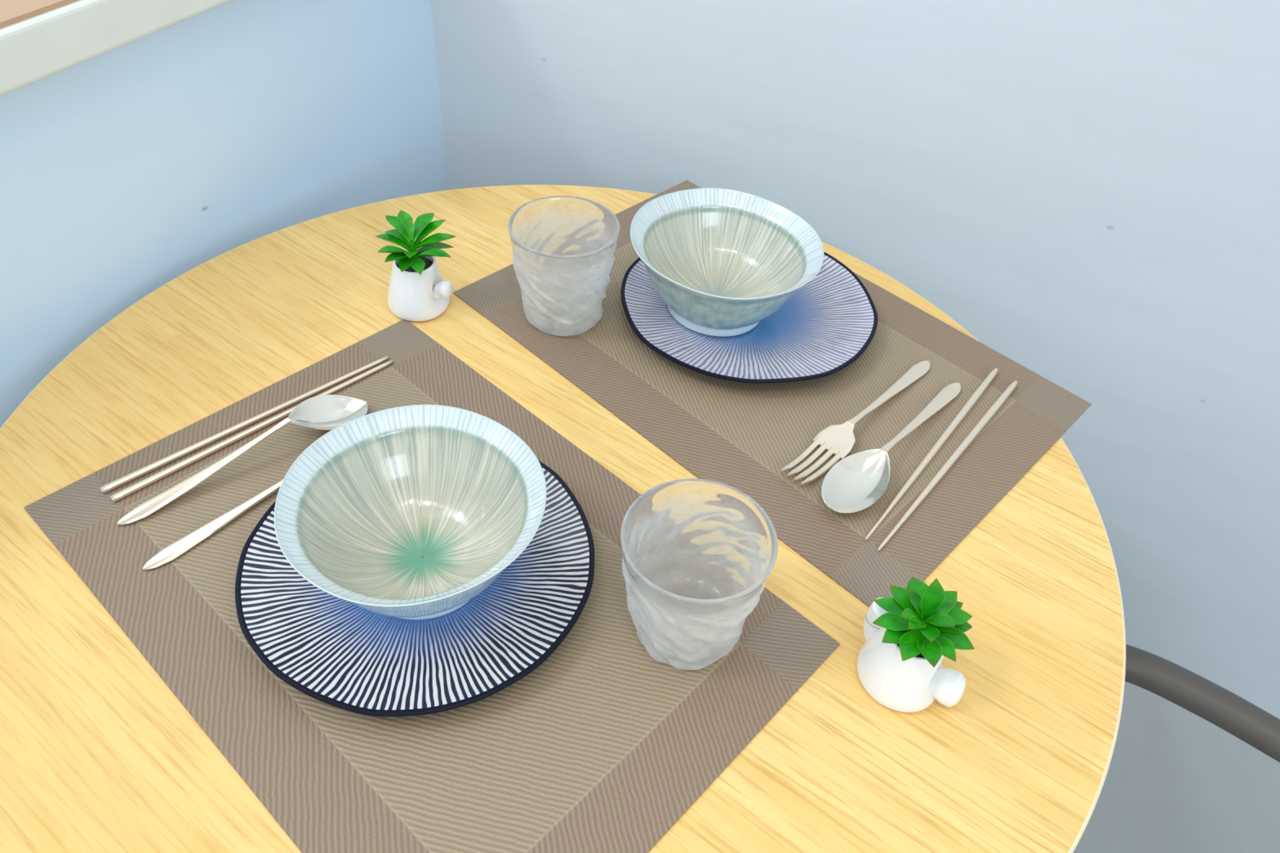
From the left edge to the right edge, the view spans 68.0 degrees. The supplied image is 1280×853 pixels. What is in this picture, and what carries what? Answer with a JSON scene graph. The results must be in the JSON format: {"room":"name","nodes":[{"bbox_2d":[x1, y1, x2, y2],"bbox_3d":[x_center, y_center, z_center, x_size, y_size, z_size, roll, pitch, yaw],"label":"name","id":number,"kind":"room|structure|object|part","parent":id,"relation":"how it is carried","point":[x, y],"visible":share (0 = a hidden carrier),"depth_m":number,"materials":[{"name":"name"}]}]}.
{"room":"dining room","nodes":[
{"label":"dining room","id":0,"kind":"room"},
{"bbox_2d":[0,0,448,427],"bbox_3d":[-1.002,0.699,0.317,0.120,0.942,3.056,22,47,17],"label":"wall","id":1,"kind":"structure","parent":0,"point":[129,168],"depth_m":0.82,"materials":[{"name":"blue paint"}]},
{"bbox_2d":[0,0,232,96],"bbox_3d":[-0.917,-0.177,-0.542,0.150,1.518,3.056,22,47,17],"label":"window","id":2,"kind":"structure","parent":1,"relation":"in","point":[40,39],"depth_m":0.66,"materials":[{"name":"white"}]},
{"bbox_2d":[431,0,1279,719],"bbox_3d":[1.387,-0.274,0.184,3.747,2.800,0.120,22,47,17],"label":"wall","id":3,"kind":"structure","parent":0,"point":[1089,189],"depth_m":0.91,"materials":[{"name":"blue paint"}]},
{"bbox_3d":[0.606,1.664,0.170,4.715,0.050,4.426,5,44,0],"label":"floor","id":4,"kind":"structure","parent":0,"visible":0},
{"bbox_2d":[0,184,1125,852],"bbox_3d":[-0.086,0.298,0.945,0.795,0.750,0.795,5,44,0],"label":"round table","id":5,"kind":"object","parent":4,"relation":"on","point":[99,754],"visible":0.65,"depth_m":0.59,"materials":[{"name":"brown wood"}]},
{"bbox_2d":[374,209,456,321],"bbox_3d":[-0.183,-0.135,0.789,0.064,0.076,0.061,-9,46,-14],"label":"potted succulent","id":6,"kind":"object","parent":5,"relation":"on","point":[418,291],"visible":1,"depth_m":0.78,"materials":[{"name":"green plant"}]},
{"bbox_2d":[386,250,449,321],"bbox_3d":[-0.188,-0.120,0.796,0.051,0.045,0.053,5,44,0],"label":"pot","id":7,"kind":"object","parent":6,"relation":"on","point":[418,291],"depth_m":0.78,"materials":[{"name":"white ceramic"}]},
{"bbox_3d":[-0.169,-0.113,0.794,0.023,0.023,0.016,5,44,0],"label":"spout","id":8,"kind":"part","parent":6,"relation":"part of","materials":[{"name":"white ceramic"}]},
{"bbox_2d":[23,319,839,852],"bbox_3d":[-0.140,0.093,0.611,0.449,0.001,0.305,35,51,27],"label":"placemat","id":9,"kind":"object","parent":5,"relation":"on","point":[605,745],"visible":0.64,"depth_m":0.55,"materials":[{"name":"fabric"}]},
{"bbox_2d":[142,479,283,570],"bbox_3d":[-0.252,0.044,0.647,0.028,0.006,0.182,34,51,27],"label":"fork","id":10,"kind":"object","parent":9,"relation":"on","point":[170,553],"visible":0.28,"depth_m":0.62,"materials":[{"name":"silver metal"}]},
{"bbox_2d":[117,395,368,525],"bbox_3d":[-0.273,0.017,0.660,0.183,0.024,0.042,-30,54,-30],"label":"spoon","id":11,"kind":"object","parent":9,"relation":"on","point":[322,412],"visible":0.93,"depth_m":0.68,"materials":[{"name":"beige metal"}]},
{"bbox_3d":[-0.294,0.030,0.645,0.125,0.024,0.012,-30,53,-30],"label":"handle","id":12,"kind":"part","parent":11,"relation":"part of","materials":[{"name":"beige metal"}]},
{"bbox_2d":[288,395,368,430],"bbox_3d":[-0.225,-0.010,0.690,0.046,0.020,0.049,7,44,3],"label":"spoon bowl","id":13,"kind":"object","parent":11,"relation":"on","point":[322,412],"depth_m":0.70,"materials":[{"name":"silver metal"}]},
{"bbox_2d":[99,355,389,493],"bbox_3d":[-0.282,-0.006,0.698,0.223,0.004,0.005,-31,54,-31],"label":"chopstick","id":14,"kind":"object","parent":9,"relation":"on","point":[111,486],"visible":1,"depth_m":0.68,"materials":[{"name":"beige metal"}]},
{"bbox_2d":[109,360,393,502],"bbox_3d":[-0.275,-0.002,0.693,0.220,0.004,0.005,-33,55,-32],"label":"chopstick","id":15,"kind":"object","parent":9,"relation":"on","point":[118,495],"visible":0.94,"depth_m":0.67,"materials":[{"name":"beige metal"}]},
{"bbox_2d":[235,460,594,716],"bbox_3d":[-0.139,0.087,0.603,0.219,0.020,0.220,5,44,0],"label":"dinner plate","id":16,"kind":"object","parent":9,"relation":"on","point":[337,652],"visible":0.59,"depth_m":0.57,"materials":[{"name":"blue ceramic"}]},
{"bbox_2d":[274,404,546,619],"bbox_3d":[-0.136,0.065,0.582,0.156,0.069,0.156,30,49,24],"label":"rice bowl","id":17,"kind":"object","parent":16,"relation":"on","point":[412,512],"visible":1,"depth_m":0.60,"materials":[{"name":"ceramic"}]},
{"bbox_2d":[620,478,777,670],"bbox_3d":[0.031,0.093,0.560,0.088,0.090,0.088,-19,49,-22],"label":"glass tumbler","id":18,"kind":"object","parent":9,"relation":"on","point":[699,556],"visible":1,"depth_m":0.56,"materials":[{"name":"white"}]},
{"bbox_2d":[453,179,1091,607],"bbox_3d":[0.103,-0.066,0.796,0.301,0.001,0.459,-33,55,-32],"label":"placemat","id":19,"kind":"object","parent":5,"relation":"on","point":[740,436],"visible":0.56,"depth_m":0.74,"materials":[{"name":"brown fabric"}]},
{"bbox_2d":[507,195,619,336],"bbox_3d":[-0.062,-0.127,0.780,0.088,0.090,0.088,-19,49,-22],"label":"glass tumbler","id":20,"kind":"object","parent":19,"relation":"on","point":[563,247],"visible":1,"depth_m":0.77,"materials":[{"name":"white"}]},
{"bbox_2d":[620,251,878,383],"bbox_3d":[0.093,-0.104,0.820,0.220,0.020,0.219,5,44,0],"label":"dinner plate","id":21,"kind":"object","parent":19,"relation":"on","point":[830,321],"visible":0.59,"depth_m":0.79,"materials":[{"name":"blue ceramic"}]},
{"bbox_2d":[630,187,824,336],"bbox_3d":[0.069,-0.128,0.793,0.158,0.073,0.159,20,46,15],"label":"rice bowl","id":22,"kind":"object","parent":21,"relation":"on","point":[722,261],"visible":1,"depth_m":0.81,"materials":[{"name":"ceramic"}]},
{"bbox_2d":[780,360,930,485],"bbox_3d":[0.174,-0.010,0.733,0.028,0.011,0.196,34,51,27],"label":"fork","id":23,"kind":"object","parent":19,"relation":"on","point":[838,440],"visible":1,"depth_m":0.71,"materials":[{"name":"beige metal"}]},
{"bbox_3d":[0.200,-0.028,0.754,0.012,0.011,0.120,34,51,27],"label":"handle","id":24,"kind":"part","parent":23,"relation":"part of","materials":[{"name":"beige metal"}]},
{"bbox_2d":[821,382,961,513],"bbox_3d":[0.196,0.008,0.712,0.041,0.017,0.196,33,51,26],"label":"spoon","id":25,"kind":"object","parent":19,"relation":"on","point":[856,482],"visible":1,"depth_m":0.68,"materials":[{"name":"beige metal"}]},
{"bbox_2d":[821,448,889,513],"bbox_3d":[0.155,0.039,0.676,0.041,0.015,0.071,33,51,26],"label":"spoon bowl","id":26,"kind":"object","parent":25,"relation":"on","point":[859,480],"depth_m":0.68,"materials":[{"name":"silver metal"}]},
{"bbox_3d":[0.219,-0.009,0.732,0.012,0.017,0.127,33,51,26],"label":"handle","id":27,"kind":"part","parent":25,"relation":"part of","materials":[{"name":"beige metal"}]},
{"bbox_2d":[864,368,998,540],"bbox_3d":[0.225,0.015,0.717,0.006,0.006,0.233,30,49,24],"label":"chopstick","id":28,"kind":"object","parent":19,"relation":"on","point":[983,386],"visible":1,"depth_m":0.72,"materials":[{"name":"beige metal"}]},
{"bbox_2d":[876,380,1017,551],"bbox_3d":[0.234,0.023,0.710,0.006,0.006,0.232,32,50,25],"label":"chopstick","id":29,"kind":"object","parent":19,"relation":"on","point":[1003,397],"visible":1,"depth_m":0.71,"materials":[{"name":"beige metal"}]},
{"bbox_2d":[856,577,974,712],"bbox_3d":[0.162,0.120,0.546,0.064,0.089,0.059,5,44,0],"label":"potted succulent","id":30,"kind":"object","parent":5,"relation":"on","point":[908,635],"visible":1,"depth_m":0.54,"materials":[{"name":"green plant"}]},
{"bbox_3d":[0.146,0.122,0.576,0.016,0.039,0.022,-21,49,-24],"label":"handle","id":31,"kind":"part","parent":30,"relation":"part of","materials":[{"name":"white ceramic"}]},
{"bbox_2d":[856,626,944,712],"bbox_3d":[0.158,0.136,0.561,0.052,0.045,0.053,5,44,0],"label":"pot","id":32,"kind":"object","parent":30,"relation":"on","point":[898,682],"depth_m":0.55,"materials":[{"name":"white ceramic"}]},
{"bbox_3d":[0.179,0.151,0.559,0.025,0.022,0.022,27,48,21],"label":"spout","id":33,"kind":"part","parent":30,"relation":"part of","materials":[{"name":"white ceramic"}]},
{"bbox_2d":[1073,644,1279,852],"bbox_3d":[0.391,0.616,0.699,0.410,0.694,0.631,5,44,0],"label":"tub chair","id":34,"kind":"object","parent":4,"relation":"on","point":[1194,766],"visible":0.48,"depth_m":0.68,"materials":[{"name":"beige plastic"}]}
]}

